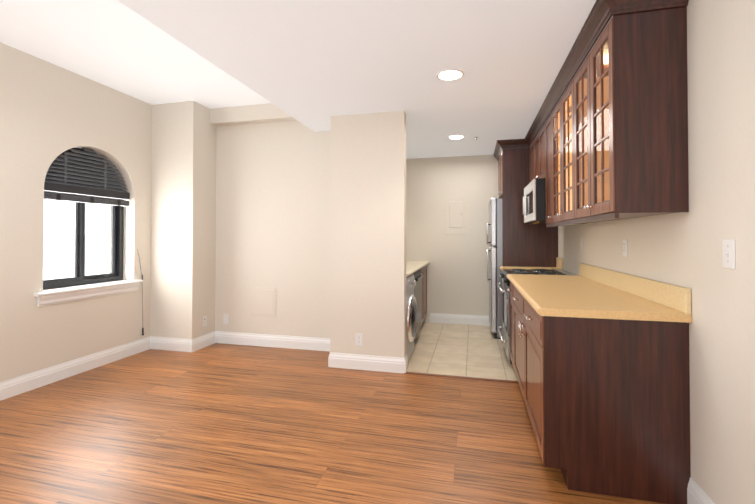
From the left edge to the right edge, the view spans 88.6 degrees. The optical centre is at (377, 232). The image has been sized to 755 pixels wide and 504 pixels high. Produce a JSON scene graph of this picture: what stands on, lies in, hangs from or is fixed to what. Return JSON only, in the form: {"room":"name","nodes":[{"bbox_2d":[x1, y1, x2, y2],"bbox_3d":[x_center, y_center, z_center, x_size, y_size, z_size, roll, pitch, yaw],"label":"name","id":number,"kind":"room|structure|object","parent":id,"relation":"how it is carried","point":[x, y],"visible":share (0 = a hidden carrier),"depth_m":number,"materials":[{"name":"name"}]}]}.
{"room":"kitchen","nodes":[
{"label":"kitchen","id":0,"kind":"room"},
{"bbox_2d":[0,42,151,381],"bbox_3d":[-3.526,-0.206,1.418,0.320,3.000,7.750,0,-1,14],"label":"wall","id":1,"kind":"structure","parent":0,"point":[50,113],"depth_m":3.43,"materials":[{"name":"paint"}]},
{"bbox_2d":[0,336,151,400],"bbox_3d":[-3.411,1.221,1.166,0.016,0.140,6.750,0,-1,14],"label":"baseboard","id":2,"kind":"structure","parent":1,"relation":"attached to","point":[9,388],"depth_m":3.54,"materials":[{"name":"paint"}]},
{"bbox_2d":[34,148,142,306],"bbox_3d":[-2.850,-0.096,3.810,0.265,1.467,1.060,0,-1,14],"label":"window","id":3,"kind":"structure","parent":1,"relation":"in","point":[81,278],"depth_m":3.82,"materials":[{"name":"grey metal"}]},
{"bbox_2d":[44,147,143,334],"bbox_3d":[-2.797,0.159,3.865,0.130,1.974,1.034,0,-1,14],"label":"window blinds","id":4,"kind":"object","parent":3,"relation":"attached to","point":[60,186],"visible":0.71,"depth_m":3.78,"materials":[{"name":"grey plastic"}]},
{"bbox_2d":[0,0,270,108],"bbox_3d":[-2.614,-1.614,1.211,2.160,0.190,7.750,0,-1,14],"label":"ceiling","id":5,"kind":"structure","parent":0,"point":[117,45],"depth_m":3.19,"materials":[{"name":"paint"}]},
{"bbox_2d":[215,120,330,338],"bbox_3d":[-1.516,-0.164,4.759,2.580,3.000,0.300,0,-1,14],"label":"wall","id":6,"kind":"structure","parent":0,"point":[273,204],"depth_m":4.53,"materials":[{"name":"paint"}]},
{"bbox_2d":[223,314,228,323],"bbox_3d":[-1.825,1.040,4.661,0.072,0.116,0.006,0,-1,14],"label":"electrical outlet plate","id":7,"kind":"object","parent":6,"relation":"attached to","point":[225,318],"visible":1,"depth_m":4.66,"materials":[{"name":"white plastic"}]},
{"bbox_2d":[210,103,295,126],"bbox_3d":[-1.341,-1.397,4.525,1.360,0.200,0.140,0,-1,14],"label":"beam","id":8,"kind":"structure","parent":6,"relation":"attached to","point":[249,114],"depth_m":4.50,"materials":[{"name":"paint"}]},
{"bbox_2d":[250,287,275,316],"bbox_3d":[-1.345,0.814,4.543,0.330,0.340,0.010,0,-1,14],"label":"access panel","id":9,"kind":"object","parent":6,"relation":"attached to","point":[262,301],"visible":1,"depth_m":4.54,"materials":[{"name":"paint"}]},
{"bbox_2d":[216,331,329,350],"bbox_3d":[-1.161,1.263,4.490,1.670,0.140,0.017,0,-1,14],"label":"baseboard","id":10,"kind":"structure","parent":6,"relation":"attached to","point":[265,340],"depth_m":4.49,"materials":[{"name":"paint"}]},
{"bbox_2d":[0,343,665,503],"bbox_3d":[-1.138,1.336,0.809,5.200,0.100,7.750,0,-1,14],"label":"floor","id":11,"kind":"structure","parent":0,"point":[218,423],"depth_m":2.47,"materials":[{"name":"brown wood"}]},
{"bbox_2d":[150,101,215,338],"bbox_3d":[-2.308,-0.081,4.618,0.610,2.830,0.450,0,-1,14],"label":"column","id":12,"kind":"structure","parent":11,"relation":"on","point":[183,226],"depth_m":4.41,"materials":[{"name":"paint"}]},
{"bbox_2d":[152,336,191,351],"bbox_3d":[-2.317,1.261,4.363,0.546,0.140,0.016,0,-1,14],"label":"baseboard","id":13,"kind":"structure","parent":12,"relation":"attached to","point":[158,343],"depth_m":4.36,"materials":[{"name":"paint"}]},
{"bbox_2d":[192,331,215,351],"bbox_3d":[-2.015,1.263,4.482,0.016,0.140,0.360,0,-1,14],"label":"baseboard","id":14,"kind":"structure","parent":12,"relation":"attached to","point":[198,343],"depth_m":4.47,"materials":[{"name":"paint"}]},
{"bbox_2d":[202,316,206,326],"bbox_3d":[-2.013,1.033,4.506,0.008,0.116,0.072,0,-1,14],"label":"outlet","id":15,"kind":"object","parent":12,"relation":"attached to","point":[204,320],"visible":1,"depth_m":4.50,"materials":[{"name":"white plastic"}]},
{"bbox_2d":[404,372,517,382],"bbox_3d":[0.754,1.317,3.520,1.028,0.007,0.045,0,-1,14],"label":"threshold","id":16,"kind":"object","parent":11,"relation":"on","point":[463,377],"visible":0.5,"depth_m":3.50,"materials":[{"name":"brown wood"}]},
{"bbox_2d":[508,285,511,360],"bbox_3d":[1.558,0.882,3.506,0.652,0.874,0.431,0,-1,14],"label":"base cabinet","id":17,"kind":"object","parent":11,"relation":"on","point":[510,289],"depth_m":3.69,"materials":[{"name":"brown wood"}]},
{"bbox_2d":[512,289,519,386],"bbox_3d":[1.432,0.876,2.997,0.652,0.874,0.862,0,-1,14],"label":"base cabinet","id":18,"kind":"object","parent":11,"relation":"on","point":[515,296],"depth_m":3.26,"materials":[{"name":"brown wood"}]},
{"bbox_2d":[520,297,690,503],"bbox_3d":[1.261,0.867,2.305,0.652,0.874,0.807,0,-1,14],"label":"base cabinet","id":19,"kind":"object","parent":11,"relation":"on","point":[599,356],"depth_m":1.92,"materials":[{"name":"brown wood"}]},
{"bbox_2d":[508,274,691,324],"bbox_3d":[1.373,0.417,2.818,0.678,0.040,1.892,0,-1,14],"label":"countertop","id":20,"kind":"structure","parent":19,"relation":"on","point":[546,295],"depth_m":2.21,"materials":[{"name":"beige stone"}]},
{"bbox_2d":[117,0,612,158],"bbox_3d":[0.116,-1.446,1.436,3.050,0.520,9.500,0,-1,14],"label":"ceiling","id":21,"kind":"structure","parent":0,"point":[314,65],"depth_m":2.55,"materials":[{"name":"paint"}]},
{"bbox_2d":[436,69,463,80],"bbox_3d":[0.538,-1.167,2.873,0.206,0.010,0.206,0,-1,14],"label":"recessed light","id":22,"kind":"object","parent":21,"relation":"in","point":[450,75],"visible":1,"depth_m":2.87,"materials":[{"name":"paint"}]},
{"bbox_2d":[448,135,464,138],"bbox_3d":[0.946,-1.144,4.647,0.206,0.010,0.206,0,-1,14],"label":"recessed light","id":23,"kind":"object","parent":21,"relation":"in","point":[456,137],"visible":1,"depth_m":4.65,"materials":[{"name":"paint"}]},
{"bbox_2d":[330,111,405,357],"bbox_3d":[0.168,0.087,4.859,0.740,2.500,2.290,0,-1,14],"label":"wall","id":24,"kind":"structure","parent":0,"point":[368,239],"depth_m":3.74,"materials":[{"name":"paint"}]},
{"bbox_2d":[355,333,361,345],"bbox_3d":[-0.181,1.038,3.749,0.072,0.116,0.008,0,-1,14],"label":"outlet","id":25,"kind":"object","parent":24,"relation":"attached to","point":[358,339],"visible":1,"depth_m":3.75,"materials":[{"name":"white plastic"}]},
{"bbox_2d":[324,349,407,372],"bbox_3d":[-0.109,1.253,3.725,0.773,0.140,0.017,0,-1,14],"label":"baseboard","id":26,"kind":"structure","parent":24,"relation":"attached to","point":[336,360],"depth_m":3.72,"materials":[{"name":"paint"}]},
{"bbox_2d":[406,154,500,321],"bbox_3d":[1.403,-0.150,5.840,2.670,3.000,0.300,0,-1,14],"label":"wall","id":27,"kind":"structure","parent":0,"point":[457,282],"depth_m":5.76,"materials":[{"name":"paint"}]},
{"bbox_2d":[445,196,467,233],"bbox_3d":[1.166,-0.252,5.734,0.340,0.560,0.019,0,-1,14],"label":"electrical panel","id":28,"kind":"object","parent":27,"relation":"attached to","point":[456,215],"visible":1,"depth_m":5.73,"materials":[{"name":"paint"}]},
{"bbox_2d":[430,313,489,325],"bbox_3d":[1.230,1.278,5.702,0.910,0.140,0.016,0,-1,14],"label":"baseboard","id":29,"kind":"structure","parent":27,"relation":"attached to","point":[434,317],"depth_m":5.70,"materials":[{"name":"paint"}]},
{"bbox_2d":[407,322,516,380],"bbox_3d":[1.145,1.386,4.731,2.650,0.100,2.539,0,-1,14],"label":"floor","id":30,"kind":"structure","parent":0,"point":[467,350],"depth_m":4.25,"materials":[{"name":"beige tile"}]},
{"bbox_2d":[406,274,416,359],"bbox_3d":[0.083,0.894,4.128,0.657,0.867,0.596,0,-1,14],"label":"washing machine","id":31,"kind":"object","parent":30,"relation":"on","point":[411,314],"visible":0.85,"depth_m":3.96,"materials":[{"name":"grey metal"}]},
{"bbox_2d":[413,269,422,339],"bbox_3d":[0.214,0.901,4.723,0.626,0.867,0.598,0,-1,14],"label":"dishwasher","id":32,"kind":"object","parent":30,"relation":"on","point":[417,287],"visible":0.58,"depth_m":4.68,"materials":[{"name":"grey metal"}]},
{"bbox_2d":[406,261,429,324],"bbox_3d":[0.236,0.730,4.871,0.618,1.214,2.116,0,-1,14],"label":"countertop","id":33,"kind":"structure","parent":30,"relation":"on","point":[412,267],"depth_m":5.34,"materials":[{"name":"stone"}]},
{"bbox_2d":[487,198,502,338],"bbox_3d":[1.862,0.453,5.150,0.808,1.774,0.725,0,-1,14],"label":"refrigerator","id":34,"kind":"object","parent":30,"relation":"on","point":[495,242],"visible":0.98,"depth_m":4.87,"materials":[{"name":"silver metal"}]},
{"bbox_2d":[497,269,575,363],"bbox_3d":[1.654,0.868,4.117,0.700,0.917,0.757,0,-1,14],"label":"range","id":35,"kind":"object","parent":30,"relation":"on","point":[505,326],"visible":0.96,"depth_m":4.02,"materials":[{"name":"silver metal"}]},
{"bbox_2d":[500,266,562,271],"bbox_3d":[1.817,0.439,4.614,0.678,0.040,0.264,0,-1,14],"label":"countertop","id":36,"kind":"structure","parent":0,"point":[502,267],"depth_m":4.64,"materials":[{"name":"beige stone"}]},
{"bbox_2d":[558,0,754,503],"bbox_3d":[1.450,-0.210,1.090,0.300,3.000,9.500,0,-1,14],"label":"wall","id":37,"kind":"structure","parent":0,"point":[683,249],"depth_m":1.65,"materials":[{"name":"paint"}]},
{"bbox_2d":[498,196,523,199],"bbox_3d":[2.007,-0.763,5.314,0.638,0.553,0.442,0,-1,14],"label":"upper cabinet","id":38,"kind":"object","parent":37,"relation":"attached to","point":[503,197],"depth_m":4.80,"materials":[{"name":"brown wood"}]},
{"bbox_2d":[497,148,528,195],"bbox_3d":[1.927,-0.767,4.988,0.638,0.553,0.442,0,-1,14],"label":"upper cabinet","id":39,"kind":"object","parent":37,"relation":"attached to","point":[513,163],"depth_m":4.80,"materials":[{"name":"brown wood"}]},
{"bbox_2d":[529,140,532,182],"bbox_3d":[1.976,-0.787,4.520,0.318,0.525,0.403,0,-1,14],"label":"upper cabinet","id":40,"kind":"object","parent":37,"relation":"attached to","point":[530,141],"depth_m":4.64,"materials":[{"name":"brown wood"}]},
{"bbox_2d":[533,136,536,178],"bbox_3d":[1.898,-0.791,4.206,0.318,0.525,0.456,0,-1,14],"label":"upper cabinet","id":41,"kind":"object","parent":37,"relation":"attached to","point":[535,140],"depth_m":4.35,"materials":[{"name":"brown wood"}]},
{"bbox_2d":[537,128,540,177],"bbox_3d":[1.821,-0.795,3.892,0.318,0.525,0.403,0,-1,14],"label":"upper cabinet","id":42,"kind":"object","parent":37,"relation":"attached to","point":[538,129],"depth_m":4.06,"materials":[{"name":"brown wood"}]},
{"bbox_2d":[523,178,545,224],"bbox_3d":[1.801,-0.303,4.095,0.456,0.438,0.752,0,-1,14],"label":"microwave","id":43,"kind":"object","parent":42,"relation":"attached to","point":[534,204],"visible":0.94,"depth_m":3.77,"materials":[{"name":"silver metal"}]},
{"bbox_2d":[541,104,596,227],"bbox_3d":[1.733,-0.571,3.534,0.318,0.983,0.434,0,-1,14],"label":"upper cabinet","id":44,"kind":"object","parent":37,"relation":"attached to","point":[569,135],"depth_m":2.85,"materials":[{"name":"brown wood"}]},
{"bbox_2d":[623,239,627,256],"bbox_3d":[1.667,0.104,2.609,0.008,0.116,0.072,0,-1,14],"label":"outlet","id":45,"kind":"object","parent":37,"relation":"attached to","point":[625,250],"visible":1,"depth_m":2.60,"materials":[{"name":"white plastic"}]},
{"bbox_2d":[687,477,714,503],"bbox_3d":[0.853,1.197,-0.688,0.016,0.140,5.195,0,-1,14],"label":"baseboard","id":46,"kind":"structure","parent":37,"relation":"attached to","point":[695,495],"depth_m":1.77,"materials":[{"name":"paint"}]},
{"bbox_2d":[722,239,734,268],"bbox_3d":[1.402,0.086,1.552,0.016,0.116,0.072,0,-1,14],"label":"light switch","id":47,"kind":"object","parent":37,"relation":"attached to","point":[728,253],"visible":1,"depth_m":1.54,"materials":[{"name":"white plastic"}]},
{"label":"outside","id":48,"kind":"structure","parent":0,"visible":0},
{"bbox_2d":[43,199,110,279],"bbox_3d":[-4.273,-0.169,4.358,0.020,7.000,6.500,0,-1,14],"label":"window glass","id":49,"kind":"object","parent":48,"point":[95,264],"depth_m":5.15,"materials":[{"name":"glass"}]}
]}

